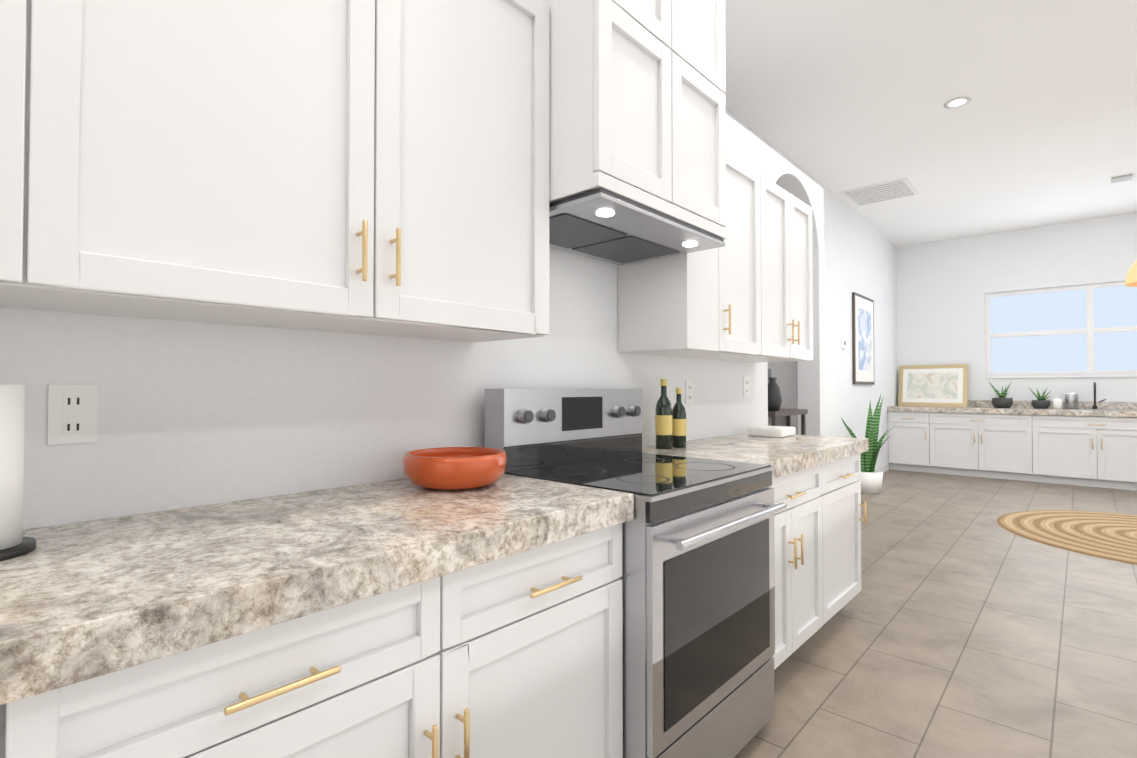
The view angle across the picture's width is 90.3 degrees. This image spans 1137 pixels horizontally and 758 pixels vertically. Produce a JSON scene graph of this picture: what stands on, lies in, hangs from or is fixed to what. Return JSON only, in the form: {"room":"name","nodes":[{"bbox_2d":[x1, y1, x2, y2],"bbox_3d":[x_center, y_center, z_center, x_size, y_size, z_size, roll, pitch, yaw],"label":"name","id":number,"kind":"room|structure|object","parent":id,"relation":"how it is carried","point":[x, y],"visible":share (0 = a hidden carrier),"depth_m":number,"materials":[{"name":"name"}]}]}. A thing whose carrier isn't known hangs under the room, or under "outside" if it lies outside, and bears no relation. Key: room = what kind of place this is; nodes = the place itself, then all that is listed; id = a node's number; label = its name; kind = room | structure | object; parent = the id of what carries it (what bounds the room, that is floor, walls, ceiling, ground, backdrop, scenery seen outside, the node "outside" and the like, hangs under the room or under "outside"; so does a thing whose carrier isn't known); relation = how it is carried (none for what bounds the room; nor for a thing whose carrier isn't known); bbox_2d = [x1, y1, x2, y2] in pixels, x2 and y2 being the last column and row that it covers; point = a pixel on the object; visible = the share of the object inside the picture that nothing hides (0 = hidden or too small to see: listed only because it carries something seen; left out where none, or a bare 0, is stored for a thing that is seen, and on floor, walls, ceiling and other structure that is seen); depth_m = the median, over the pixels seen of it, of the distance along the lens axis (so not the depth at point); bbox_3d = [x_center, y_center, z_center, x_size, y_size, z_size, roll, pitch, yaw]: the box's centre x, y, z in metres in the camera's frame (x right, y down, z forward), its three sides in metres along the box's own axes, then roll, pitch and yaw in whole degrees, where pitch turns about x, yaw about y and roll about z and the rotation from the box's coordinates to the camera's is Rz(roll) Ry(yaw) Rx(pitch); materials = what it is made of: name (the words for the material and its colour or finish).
{"room":"kitchen","nodes":[
{"label":"kitchen","id":0,"kind":"room"},
{"bbox_2d":[0,114,824,528],"bbox_3d":[-0.862,-0.170,1.734,0.612,2.780,7.950,-1,-1,42],"label":"wall block","id":1,"kind":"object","parent":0,"point":[192,414],"visible":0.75,"depth_m":1.48,"materials":[{"name":"paint"}]},
{"bbox_2d":[0,0,43,308],"bbox_3d":[-1.136,-0.634,0.741,0.347,0.985,0.600,-1,-1,42],"label":"upper cabinet","id":2,"kind":"object","parent":1,"relation":"attached to","point":[21,21],"depth_m":0.84,"materials":[{"name":"white wood"}]},
{"bbox_2d":[47,385,97,444],"bbox_3d":[-0.997,0.071,1.139,0.007,0.118,0.075,-1,-1,42],"label":"outlet","id":3,"kind":"object","parent":1,"relation":"attached to","point":[72,414],"visible":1,"depth_m":1.14,"materials":[{"name":"white plastic"}]},
{"bbox_2d":[24,0,548,341],"bbox_3d":[-0.558,-0.624,1.376,0.347,0.985,1.118,-1,-1,42],"label":"upper cabinet","id":4,"kind":"object","parent":1,"relation":"attached to","point":[366,166],"depth_m":1.16,"materials":[{"name":"white wood"}]},
{"bbox_2d":[542,0,726,264],"bbox_3d":[0.142,-1.143,2.021,0.527,1.304,0.758,-1,-1,42],"label":"upper cabinet","id":5,"kind":"object","parent":1,"relation":"attached to","point":[637,131],"visible":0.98,"depth_m":1.77,"materials":[{"name":"white wood"}]},
{"bbox_2d":[618,247,723,355],"bbox_3d":[0.433,-0.569,2.466,0.347,0.900,0.270,-1,-1,42],"label":"upper cabinet","id":6,"kind":"object","parent":1,"relation":"attached to","point":[671,305],"depth_m":2.36,"materials":[{"name":"white wood"}]},
{"bbox_2d":[685,381,693,403],"bbox_3d":[0.627,0.069,2.925,0.007,0.118,0.075,-1,-1,42],"label":"outlet","id":7,"kind":"object","parent":1,"relation":"attached to","point":[689,392],"visible":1,"depth_m":2.92,"materials":[{"name":"white plastic"}]},
{"bbox_2d":[676,151,763,359],"bbox_3d":[0.669,-0.565,2.726,0.347,0.900,0.433,-1,-1,42],"label":"upper cabinet","id":8,"kind":"object","parent":1,"relation":"attached to","point":[744,243],"depth_m":2.66,"materials":[{"name":"white wood"}]},
{"bbox_2d":[743,377,749,396],"bbox_3d":[1.077,0.047,3.421,0.007,0.118,0.075,-1,-1,42],"label":"outlet","id":9,"kind":"object","parent":1,"relation":"attached to","point":[746,386],"visible":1,"depth_m":3.42,"materials":[{"name":"white plastic"}]},
{"bbox_2d":[768,369,770,383],"bbox_3d":[1.442,-0.007,4.077,0.006,0.130,0.080,-1,-1,42],"label":"light switch","id":10,"kind":"object","parent":1,"relation":"attached to","point":[769,373],"visible":0.29,"depth_m":4.08,"materials":[{"name":"white plastic"}]},
{"bbox_2d":[727,176,812,362],"bbox_3d":[1.057,-0.558,3.152,0.347,0.900,0.720,-1,-1,42],"label":"upper cabinet","id":11,"kind":"object","parent":1,"relation":"attached to","point":[788,254],"depth_m":3.02,"materials":[{"name":"white wood"}]},
{"bbox_2d":[726,109,897,471],"bbox_3d":[0.648,-0.494,3.996,0.212,3.500,13.320,-1,-1,42],"label":"wall","id":12,"kind":"structure","parent":0,"point":[859,253],"depth_m":7.04,"materials":[{"name":"paint"}]},
{"bbox_2d":[841,340,846,348],"bbox_3d":[3.272,-0.410,6.718,0.027,0.100,0.120,-1,-1,42],"label":"thermostat","id":13,"kind":"object","parent":12,"relation":"attached to","point":[843,344],"visible":1,"depth_m":6.69,"materials":[{"name":"white plastic"}]},
{"bbox_2d":[852,292,874,384],"bbox_3d":[3.824,-0.501,7.326,0.030,1.140,0.880,-1,-1,42],"label":"wall picture","id":14,"kind":"object","parent":12,"relation":"attached to","point":[863,337],"visible":1,"depth_m":7.25,"materials":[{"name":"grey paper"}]},
{"bbox_2d":[725,0,1136,247],"bbox_3d":[2.944,-2.229,1.801,6.600,0.200,13.520,-1,-1,42],"label":"ceiling","id":15,"kind":"structure","parent":0,"point":[837,97],"depth_m":4.46,"materials":[{"name":"paint"}]},
{"bbox_2d":[841,178,918,205],"bbox_3d":[3.596,-2.145,6.532,0.660,0.015,0.660,-1,-1,42],"label":"ceiling vent","id":16,"kind":"object","parent":15,"relation":"in","point":[887,191],"visible":1,"depth_m":6.50,"materials":[{"name":"white metal"}]},
{"bbox_2d":[944,97,970,108],"bbox_3d":[3.072,-2.183,4.468,0.179,0.006,0.179,-1,-1,36],"label":"recessed light","id":17,"kind":"object","parent":15,"relation":"in","point":[957,102],"visible":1,"depth_m":4.44,"materials":[{"name":"white"}]},
{"bbox_2d":[1111,174,1132,182],"bbox_3d":[5.913,-2.142,6.048,0.160,0.022,0.160,-1,-1,42],"label":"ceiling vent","id":18,"kind":"object","parent":15,"relation":"attached to","point":[1121,178],"visible":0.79,"depth_m":6.02,"materials":[{"name":"grey metal"}]},
{"bbox_2d":[1125,260,1136,286],"bbox_3d":[4.715,-1.477,4.451,0.500,1.420,0.500,-1,-1,42],"label":"pendant lamp","id":19,"kind":"object","parent":15,"relation":"hanging from","point":[1131,279],"visible":1,"depth_m":4.52,"materials":[{"name":"yellow"}]},
{"bbox_2d":[734,469,1136,757],"bbox_3d":[2.944,1.271,1.745,6.600,0.100,13.520,-1,-1,42],"label":"floor","id":20,"kind":"structure","parent":0,"point":[962,623],"depth_m":2.63,"materials":[{"name":"tile"}]},
{"bbox_2d":[0,699,23,757],"bbox_3d":[-1.053,0.776,0.609,0.619,0.852,0.590,-1,-1,42],"label":"base cabinet","id":21,"kind":"object","parent":20,"relation":"on","point":[12,713],"depth_m":0.63,"materials":[{"name":"white wood"}]},
{"bbox_2d":[24,523,622,757],"bbox_3d":[-0.470,0.786,1.251,0.619,0.852,1.143,-1,-1,42],"label":"base cabinet","id":22,"kind":"object","parent":20,"relation":"on","point":[518,655],"depth_m":1.00,"materials":[{"name":"white wood"}]},
{"bbox_2d":[485,388,786,757],"bbox_3d":[0.246,0.628,1.897,0.718,1.191,0.766,-1,-1,42],"label":"range","id":23,"kind":"object","parent":20,"relation":"on","point":[698,577],"visible":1,"depth_m":1.70,"materials":[{"name":"silver metal"}]},
{"bbox_2d":[768,377,807,434],"bbox_3d":[1.526,0.624,4.045,0.154,1.266,0.600,-1,-1,42],"label":"console table","id":24,"kind":"object","parent":20,"relation":"on","point":[775,411],"visible":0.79,"depth_m":3.91,"materials":[{"name":"grey"}]},
{"bbox_2d":[769,463,827,669],"bbox_3d":[0.684,0.806,2.521,0.619,0.852,0.743,-1,-1,42],"label":"base cabinet","id":25,"kind":"object","parent":20,"relation":"on","point":[800,529],"depth_m":2.40,"materials":[{"name":"white wood"}]},
{"bbox_2d":[828,453,863,619],"bbox_3d":[1.139,0.814,3.022,0.619,0.852,0.610,-1,-1,42],"label":"base cabinet","id":26,"kind":"object","parent":20,"relation":"on","point":[844,474],"depth_m":2.85,"materials":[{"name":"white wood"}]},
{"bbox_2d":[0,433,867,704],"bbox_3d":[-0.187,0.329,1.542,0.652,0.067,4.625,-1,-1,42],"label":"countertop","id":27,"kind":"structure","parent":26,"relation":"on","point":[83,601],"depth_m":0.95,"materials":[{"name":"stone"}]},
{"bbox_2d":[0,385,35,560],"bbox_3d":[-0.961,0.124,0.908,0.160,0.322,0.160,-1,-1,42],"label":"paper towel holder","id":28,"kind":"object","parent":27,"relation":"on","point":[14,542],"visible":1,"depth_m":0.91,"materials":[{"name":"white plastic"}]},
{"bbox_2d":[403,447,506,490],"bbox_3d":[-0.314,0.249,1.574,0.284,0.092,0.284,-1,-1,42],"label":"bowl","id":29,"kind":"object","parent":27,"relation":"on","point":[453,468],"visible":1,"depth_m":1.47,"materials":[{"name":"orange ceramic"}]},
{"bbox_2d":[655,379,671,448],"bbox_3d":[0.426,0.155,2.531,0.076,0.310,0.076,-1,-1,42],"label":"wine bottle","id":30,"kind":"object","parent":27,"relation":"on","point":[663,421],"visible":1,"depth_m":2.50,"materials":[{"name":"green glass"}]},
{"bbox_2d":[672,388,686,447],"bbox_3d":[0.505,0.176,2.588,0.068,0.270,0.068,-1,-1,42],"label":"wine bottle","id":31,"kind":"object","parent":27,"relation":"on","point":[679,429],"visible":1,"depth_m":2.56,"materials":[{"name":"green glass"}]},
{"bbox_2d":[747,425,795,437],"bbox_3d":[1.152,0.296,3.208,0.200,0.049,0.210,-1,-1,42],"label":"towel","id":32,"kind":"object","parent":27,"relation":"on","point":[773,431],"visible":1,"depth_m":3.14,"materials":[{"name":"white fabric"}]},
{"bbox_2d":[840,393,893,493],"bbox_3d":[3.483,0.731,6.521,0.525,1.130,0.574,-1,-1,42],"label":"snake plant","id":33,"kind":"object","parent":20,"relation":"on","point":[871,479],"visible":0.85,"depth_m":6.48,"materials":[{"name":"green plant"}]},
{"bbox_2d":[888,411,931,472],"bbox_3d":[5.047,0.898,8.287,0.517,0.852,0.620,-1,-1,42],"label":"base cabinet","id":34,"kind":"object","parent":20,"relation":"on","point":[910,441],"depth_m":8.05,"materials":[{"name":"white wood"}]},
{"bbox_2d":[887,400,1136,416],"bbox_3d":[6.621,0.364,6.844,4.797,0.165,0.649,-1,-1,42],"label":"countertop","id":35,"kind":"structure","parent":34,"relation":"on","point":[987,407],"depth_m":7.27,"materials":[{"name":"stone"}]},
{"bbox_2d":[898,364,967,406],"bbox_3d":[5.346,0.097,8.318,0.860,0.610,0.130,-1,-1,42],"label":"landscape picture","id":36,"kind":"object","parent":35,"relation":"on","point":[935,385],"visible":0.96,"depth_m":8.29,"materials":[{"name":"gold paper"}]},
{"bbox_2d":[990,381,1012,407],"bbox_3d":[5.868,0.208,7.673,0.260,0.369,0.238,-1,-1,42],"label":"planter","id":37,"kind":"object","parent":35,"relation":"on","point":[1001,401],"visible":1,"depth_m":7.61,"materials":[{"name":"grey ceramic"}]},
{"bbox_2d":[1028,387,1050,408],"bbox_3d":[6.160,0.244,7.397,0.233,0.287,0.212,-1,-1,42],"label":"planter","id":38,"kind":"object","parent":35,"relation":"on","point":[1041,402],"visible":1,"depth_m":7.35,"materials":[{"name":"grey ceramic"}]},
{"bbox_2d":[1053,399,1061,408],"bbox_3d":[6.245,0.318,7.221,0.090,0.135,0.090,-1,-1,42],"label":"canister","id":39,"kind":"object","parent":35,"relation":"on","point":[1057,403],"visible":0.98,"depth_m":7.19,"materials":[{"name":"white ceramic"}]},
{"bbox_2d":[1065,392,1077,408],"bbox_3d":[6.442,0.274,7.245,0.130,0.222,0.130,-1,-1,42],"label":"steel canister","id":40,"kind":"object","parent":35,"relation":"on","point":[1071,400],"visible":0.96,"depth_m":7.20,"materials":[{"name":"silver metal"}]},
{"bbox_2d":[1092,382,1105,408],"bbox_3d":[6.601,0.209,7.035,0.128,0.345,0.185,-1,-1,42],"label":"faucet","id":41,"kind":"object","parent":35,"relation":"on","point":[1094,406],"visible":1,"depth_m":7.09,"materials":[{"name":"black metal"}]},
{"bbox_2d":[1082,409,1136,410],"bbox_3d":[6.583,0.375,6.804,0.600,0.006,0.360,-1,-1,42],"label":"sink basin","id":42,"kind":"object","parent":35,"relation":"in","point":[1108,410],"visible":1,"depth_m":6.76,"materials":[{"name":"silver metal"}]},
{"bbox_2d":[932,412,1035,481],"bbox_3d":[5.649,0.890,7.739,1.110,0.852,0.620,-1,-1,42],"label":"base cabinet","id":43,"kind":"object","parent":20,"relation":"on","point":[998,446],"depth_m":7.48,"materials":[{"name":"white wood"}]},
{"bbox_2d":[997,510,1136,564],"bbox_3d":[4.685,1.257,4.434,2.120,0.011,2.120,-1,-1,42],"label":"round jute rug","id":44,"kind":"object","parent":20,"relation":"on","point":[1109,536],"visible":0.98,"depth_m":4.69,"materials":[{"name":"beige wicker"}]},
{"bbox_2d":[1032,415,1136,490],"bbox_3d":[6.502,0.877,6.964,1.196,0.852,0.620,-1,-1,42],"label":"base cabinet","id":45,"kind":"object","parent":20,"relation":"on","point":[1094,451],"depth_m":6.81,"materials":[{"name":"white wood"}]},
{"bbox_2d":[896,212,1136,401],"bbox_3d":[7.424,-0.451,6.702,6.200,3.500,0.200,-1,-1,42],"label":"wall","id":46,"kind":"structure","parent":0,"point":[944,287],"depth_m":7.94,"materials":[{"name":"paint"}]},
{"bbox_2d":[985,281,1136,377],"bbox_3d":[6.714,-0.622,7.262,2.220,1.200,0.130,-1,-1,42],"label":"window","id":47,"kind":"structure","parent":46,"relation":"in","point":[1090,330],"depth_m":7.40,"materials":[{"name":"white wood"}]},
{"label":"outside","id":48,"kind":"structure","parent":0,"visible":0},
{"bbox_2d":[990,286,1136,371],"bbox_3d":[6.818,-0.635,7.377,3.200,1.970,0.001,-1,-1,42],"label":"sky","id":49,"kind":"structure","parent":48,"point":[1115,306],"depth_m":7.57,"materials":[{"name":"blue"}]}
]}

